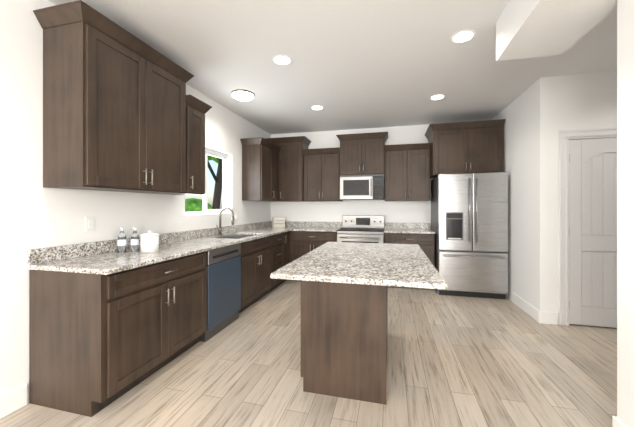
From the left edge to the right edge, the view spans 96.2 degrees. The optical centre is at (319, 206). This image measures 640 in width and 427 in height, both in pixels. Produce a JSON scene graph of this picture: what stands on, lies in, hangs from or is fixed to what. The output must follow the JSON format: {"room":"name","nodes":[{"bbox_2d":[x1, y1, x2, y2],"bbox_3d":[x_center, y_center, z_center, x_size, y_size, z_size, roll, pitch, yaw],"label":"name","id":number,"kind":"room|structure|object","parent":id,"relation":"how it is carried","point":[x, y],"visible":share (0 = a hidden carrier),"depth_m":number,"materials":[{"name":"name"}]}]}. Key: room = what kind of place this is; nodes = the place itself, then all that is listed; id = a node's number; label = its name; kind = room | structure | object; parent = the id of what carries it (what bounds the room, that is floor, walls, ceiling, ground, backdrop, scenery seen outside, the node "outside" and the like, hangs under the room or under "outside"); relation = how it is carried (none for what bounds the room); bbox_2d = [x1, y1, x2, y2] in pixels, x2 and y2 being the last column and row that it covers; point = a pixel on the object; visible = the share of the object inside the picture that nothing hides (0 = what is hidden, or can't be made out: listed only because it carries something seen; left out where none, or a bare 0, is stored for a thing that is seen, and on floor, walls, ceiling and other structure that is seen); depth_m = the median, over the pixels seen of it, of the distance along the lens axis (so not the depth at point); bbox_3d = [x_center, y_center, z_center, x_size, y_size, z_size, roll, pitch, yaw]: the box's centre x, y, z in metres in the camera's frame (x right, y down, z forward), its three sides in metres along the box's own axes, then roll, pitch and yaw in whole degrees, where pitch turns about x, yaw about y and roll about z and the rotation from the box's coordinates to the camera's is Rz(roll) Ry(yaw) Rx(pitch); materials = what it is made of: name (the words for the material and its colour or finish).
{"room":"kitchen","nodes":[
{"label":"kitchen","id":0,"kind":"room"},
{"bbox_2d":[0,0,270,402],"bbox_3d":[-2.115,-0.074,1.455,0.150,2.740,9.150,0,0,14],"label":"wall","id":1,"kind":"structure","parent":0,"point":[34,214],"depth_m":1.94,"materials":[{"name":"white paint"}]},
{"bbox_2d":[0,384,27,418],"bbox_3d":[-2.527,1.228,-0.560,0.015,0.135,5.040,0,0,14],"label":"baseboard","id":2,"kind":"structure","parent":1,"relation":"attached to","point":[13,400],"depth_m":1.81,"materials":[{"name":"white wood"}]},
{"bbox_2d":[86,217,94,231],"bbox_3d":[-1.829,0.136,2.285,0.008,0.114,0.070,0,0,14],"label":"electrical outlet","id":3,"kind":"object","parent":1,"relation":"attached to","point":[90,223],"visible":1,"depth_m":2.29,"materials":[{"name":"white plastic"}]},
{"bbox_2d":[33,0,193,193],"bbox_3d":[-1.589,-0.725,2.396,0.413,1.182,1.086,0,0,14],"label":"upper cabinet","id":4,"kind":"object","parent":1,"relation":"attached to","point":[114,106],"visible":1,"depth_m":2.04,"materials":[{"name":"brown wood"}]},
{"bbox_2d":[168,95,211,194],"bbox_3d":[-1.430,-0.620,3.042,0.413,0.972,0.358,0,0,14],"label":"upper cabinet","id":5,"kind":"object","parent":1,"relation":"attached to","point":[197,109],"visible":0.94,"depth_m":2.96,"materials":[{"name":"brown wood"}]},
{"bbox_2d":[240,137,280,200],"bbox_3d":[-0.988,-0.595,4.905,0.378,0.982,0.806,0,0,14],"label":"upper cabinet","id":6,"kind":"object","parent":1,"relation":"attached to","point":[259,168],"visible":1,"depth_m":4.60,"materials":[{"name":"brown wood"}]},
{"bbox_2d":[0,280,616,426],"bbox_3d":[0.852,1.346,0.646,6.800,0.100,9.400,0,0,14],"label":"floor","id":7,"kind":"structure","parent":0,"point":[457,361],"depth_m":2.17,"materials":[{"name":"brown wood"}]},
{"bbox_2d":[29,251,206,416],"bbox_3d":[-1.495,0.854,2.319,0.620,0.884,1.025,0,0,14],"label":"base cabinet","id":8,"kind":"object","parent":7,"relation":"on","point":[98,343],"depth_m":1.87,"materials":[{"name":"brown wood"}]},
{"bbox_2d":[27,221,290,274],"bbox_3d":[-1.133,0.346,3.730,0.660,0.130,3.954,0,0,14],"label":"countertop","id":9,"kind":"structure","parent":8,"relation":"on","point":[106,257],"depth_m":2.30,"materials":[{"name":"grey stone"}]},
{"bbox_2d":[117,228,138,251],"bbox_3d":[-1.641,0.278,2.460,0.155,0.205,0.063,0,0,-36],"label":"water bottles","id":10,"kind":"object","parent":9,"relation":"on","point":[121,242],"visible":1,"depth_m":2.43,"materials":[{"name":"white"}]},
{"bbox_2d":[140,230,158,252],"bbox_3d":[-1.453,0.289,2.450,0.142,0.181,0.142,0,0,14],"label":"canister","id":11,"kind":"object","parent":9,"relation":"on","point":[149,241],"visible":1,"depth_m":2.40,"materials":[{"name":"white ceramic"}]},
{"bbox_2d":[216,207,233,234],"bbox_3d":[-1.270,0.191,3.841,0.239,0.379,0.111,0,0,14],"label":"gooseneck faucet","id":12,"kind":"object","parent":9,"relation":"on","point":[232,222],"visible":1,"depth_m":3.86,"materials":[{"name":"silver metal"}]},
{"bbox_2d":[223,235,253,238],"bbox_3d":[-1.098,0.519,3.846,0.444,0.214,0.744,0,0,14],"label":"undermount sink","id":13,"kind":"object","parent":9,"relation":"in","point":[236,236],"visible":0.02,"depth_m":4.21,"materials":[{"name":"silver metal"}]},
{"bbox_2d":[272,217,284,227],"bbox_3d":[-0.781,0.285,5.405,0.220,0.190,0.102,0,0,-26],"label":"crate","id":14,"kind":"object","parent":9,"relation":"on","point":[275,224],"visible":1,"depth_m":5.37,"materials":[{"name":"beige wood"}]},
{"bbox_2d":[199,243,240,341],"bbox_3d":[-1.284,0.857,3.119,0.608,0.878,0.620,0,0,14],"label":"dishwasher","id":15,"kind":"object","parent":7,"relation":"on","point":[223,268],"visible":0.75,"depth_m":2.98,"materials":[{"name":"blue metal"}]},
{"bbox_2d":[239,251,272,312],"bbox_3d":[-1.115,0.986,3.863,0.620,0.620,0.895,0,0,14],"label":"base cabinet","id":16,"kind":"object","parent":7,"relation":"on","point":[256,266],"depth_m":3.73,"materials":[{"name":"brown wood"}]},
{"bbox_2d":[241,232,284,288],"bbox_3d":[-0.954,0.854,4.516,0.620,0.884,0.606,0,0,14],"label":"base cabinet","id":17,"kind":"object","parent":7,"relation":"on","point":[275,243],"depth_m":4.33,"materials":[{"name":"brown wood"}]},
{"bbox_2d":[285,231,289,280],"bbox_3d":[-0.860,0.854,4.897,0.620,0.884,0.335,0,0,14],"label":"base cabinet","id":18,"kind":"object","parent":7,"relation":"on","point":[287,234],"depth_m":4.88,"materials":[{"name":"brown wood"}]},
{"bbox_2d":[289,231,336,280],"bbox_3d":[-0.059,0.854,5.157,0.840,0.884,0.656,0,0,14],"label":"base cabinet","id":19,"kind":"object","parent":7,"relation":"on","point":[302,243],"visible":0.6,"depth_m":4.91,"materials":[{"name":"brown wood"}]},
{"bbox_2d":[291,221,342,231],"bbox_3d":[-0.037,0.346,5.143,0.793,0.130,0.684,0,0,14],"label":"countertop","id":20,"kind":"structure","parent":19,"relation":"on","point":[295,225],"depth_m":5.39,"materials":[{"name":"grey stone"}]},
{"bbox_2d":[301,282,387,404],"bbox_3d":[0.259,0.855,2.482,0.622,0.884,1.080,0,0,14],"label":"kitchen island","id":21,"kind":"object","parent":7,"relation":"on","point":[344,312],"depth_m":1.95,"materials":[{"name":"brown wood"}]},
{"bbox_2d":[270,242,446,289],"bbox_3d":[0.359,0.396,2.289,0.945,0.030,1.554,0,0,14],"label":"island countertop","id":22,"kind":"structure","parent":21,"relation":"on","point":[352,263],"depth_m":1.84,"materials":[{"name":"grey stone"}]},
{"bbox_2d":[337,215,384,242],"bbox_3d":[0.712,0.724,4.921,0.756,1.145,0.706,0,0,14],"label":"range","id":23,"kind":"object","parent":7,"relation":"on","point":[363,228],"visible":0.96,"depth_m":4.87,"materials":[{"name":"grey metal"}]},
{"bbox_2d":[384,233,434,289],"bbox_3d":[1.465,0.854,4.781,0.760,0.884,0.656,0,0,14],"label":"base cabinet","id":24,"kind":"object","parent":7,"relation":"on","point":[425,243],"visible":0.27,"depth_m":4.47,"materials":[{"name":"brown wood"}]},
{"bbox_2d":[384,223,435,233],"bbox_3d":[1.470,0.346,4.786,0.769,0.130,0.656,0,0,14],"label":"countertop","id":25,"kind":"structure","parent":24,"relation":"on","point":[421,228],"depth_m":5.01,"materials":[{"name":"grey stone"}]},
{"bbox_2d":[431,172,507,298],"bbox_3d":[2.258,0.401,4.444,0.910,1.790,0.871,0,0,14],"label":"refrigerator","id":26,"kind":"object","parent":7,"relation":"on","point":[469,219],"visible":0.92,"depth_m":4.08,"materials":[{"name":"grey metal"}]},
{"bbox_2d":[48,0,616,134],"bbox_3d":[0.852,-1.494,0.646,6.800,0.100,9.400,0,0,14],"label":"ceiling","id":27,"kind":"structure","parent":0,"point":[359,64],"depth_m":2.77,"materials":[{"name":"white paint"}]},
{"bbox_2d":[231,90,254,100],"bbox_3d":[-0.986,-1.422,3.674,0.290,0.096,0.290,0,0,14],"label":"flush ceiling light","id":28,"kind":"object","parent":27,"relation":"attached to","point":[242,95],"visible":1,"depth_m":3.60,"materials":[{"name":"white metal"}]},
{"bbox_2d":[272,55,291,64],"bbox_3d":[-0.372,-1.440,2.822,0.194,0.006,0.194,0,0,14],"label":"recessed light","id":29,"kind":"object","parent":27,"relation":"in","point":[281,60],"visible":1,"depth_m":2.82,"materials":[{"name":"white"}]},
{"bbox_2d":[311,105,323,109],"bbox_3d":[-0.039,-1.440,4.172,0.194,0.006,0.194,0,0,14],"label":"recessed light","id":30,"kind":"object","parent":27,"relation":"in","point":[316,107],"visible":1,"depth_m":4.15,"materials":[{"name":"white"}]},
{"bbox_2d":[429,94,444,99],"bbox_3d":[1.541,-1.440,3.772,0.194,0.006,0.194,0,0,14],"label":"recessed light","id":31,"kind":"object","parent":27,"relation":"in","point":[438,97],"visible":1,"depth_m":3.77,"materials":[{"name":"white plastic"}]},
{"bbox_2d":[450,30,475,42],"bbox_3d":[1.210,-1.440,2.432,0.194,0.006,0.194,0,0,14],"label":"recessed light","id":32,"kind":"object","parent":27,"relation":"in","point":[462,36],"visible":1,"depth_m":2.42,"materials":[{"name":"white"}]},
{"bbox_2d":[496,0,616,60],"bbox_3d":[0.861,-1.294,-0.803,0.450,0.300,6.190,0,0,14],"label":"ceiling soffit","id":33,"kind":"structure","parent":27,"relation":"attached to","point":[531,28],"depth_m":1.86,"materials":[{"name":"white paint"}]},
{"bbox_2d":[271,124,431,228],"bbox_3d":[2.045,-0.074,5.064,6.200,2.740,0.150,0,0,14],"label":"wall","id":34,"kind":"structure","parent":0,"point":[401,211],"depth_m":5.32,"materials":[{"name":"white paint"}]},
{"bbox_2d":[264,136,310,201],"bbox_3d":[-0.625,-0.685,5.420,0.837,1.162,0.428,0,0,14],"label":"upper cabinet","id":35,"kind":"object","parent":34,"relation":"attached to","point":[290,171],"visible":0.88,"depth_m":5.23,"materials":[{"name":"brown wood"}]},
{"bbox_2d":[303,147,342,201],"bbox_3d":[0.060,-0.573,5.277,0.671,0.937,0.378,0,0,14],"label":"upper cabinet","id":36,"kind":"object","parent":34,"relation":"attached to","point":[321,174],"visible":0.96,"depth_m":5.12,"materials":[{"name":"brown wood"}]},
{"bbox_2d":[336,132,387,175],"bbox_3d":[0.755,-0.905,5.088,0.881,0.702,0.413,0,0,14],"label":"upper cabinet","id":37,"kind":"object","parent":34,"relation":"attached to","point":[362,153],"visible":1,"depth_m":4.92,"materials":[{"name":"brown wood"}]},
{"bbox_2d":[340,174,384,199],"bbox_3d":[0.751,-0.340,5.071,0.755,0.421,0.443,0,0,14],"label":"over-the-range microwave","id":38,"kind":"object","parent":34,"relation":"attached to","point":[362,187],"visible":1,"depth_m":4.91,"materials":[{"name":"silver plastic"}]},
{"bbox_2d":[385,143,430,200],"bbox_3d":[1.487,-0.573,4.925,0.727,0.937,0.378,0,0,14],"label":"upper cabinet","id":39,"kind":"object","parent":34,"relation":"attached to","point":[407,172],"visible":1,"depth_m":4.77,"materials":[{"name":"brown wood"}]},
{"bbox_2d":[425,119,505,178],"bbox_3d":[2.252,-0.880,4.582,1.028,0.772,0.678,0,0,14],"label":"upper cabinet","id":40,"kind":"object","parent":34,"relation":"attached to","point":[469,147],"visible":0.98,"depth_m":4.29,"materials":[{"name":"brown wood"}]},
{"bbox_2d":[492,83,534,306],"bbox_3d":[2.723,-0.074,4.039,0.115,2.740,1.515,0,0,14],"label":"wall","id":41,"kind":"structure","parent":0,"point":[518,113],"depth_m":3.66,"materials":[{"name":"white paint"}]},
{"bbox_2d":[512,292,541,323],"bbox_3d":[2.536,1.228,3.554,0.015,0.135,0.745,0,0,14],"label":"baseboard","id":42,"kind":"structure","parent":41,"relation":"attached to","point":[525,306],"depth_m":3.47,"materials":[{"name":"white wood"}]},
{"bbox_2d":[535,71,616,324],"bbox_3d":[3.566,-0.074,2.992,2.254,2.740,0.115,0,0,14],"label":"wall","id":43,"kind":"structure","parent":0,"point":[578,101],"depth_m":3.17,"materials":[{"name":"white paint"}]},
{"bbox_2d":[559,127,616,325],"bbox_3d":[3.095,0.227,3.098,0.936,2.138,0.134,0,0,14],"label":"door frame","id":44,"kind":"structure","parent":43,"relation":"attached to","point":[574,134],"depth_m":3.14,"materials":[{"name":"white paint"}]},
{"bbox_2d":[569,137,616,327],"bbox_3d":[3.084,0.273,3.076,0.739,2.022,0.042,0,0,14],"label":"pantry door","id":45,"kind":"structure","parent":43,"relation":"in","point":[592,232],"depth_m":3.10,"materials":[{"name":"white paint"}]},
{"bbox_2d":[617,0,639,426],"bbox_3d":[2.917,-0.074,1.208,2.660,2.740,0.120,0,0,14],"label":"wall","id":46,"kind":"structure","parent":0,"point":[628,213],"depth_m":1.51,"materials":[{"name":"white paint"}]},
{"bbox_2d":[612,416,625,426],"bbox_3d":[2.924,1.228,1.266,2.675,0.135,0.035,0,0,14],"label":"baseboard","id":47,"kind":"structure","parent":46,"relation":"attached to","point":[616,422],"depth_m":1.57,"materials":[{"name":"white wood"}]},
{"label":"outside","id":48,"kind":"structure","parent":0,"visible":0},
{"bbox_3d":[-21.676,1.621,5.686,39.840,0.050,70.000,0,0,14],"label":"ground","id":49,"kind":"structure","parent":48,"visible":0},
{"bbox_2d":[185,155,221,211],"bbox_3d":[-5.893,-1.140,11.004,7.187,6.247,9.565,0,0,14],"label":"tree","id":50,"kind":"object","parent":49,"relation":"on","point":[193,205],"depth_m":8.94,"materials":[{"name":"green plant"}]}
]}

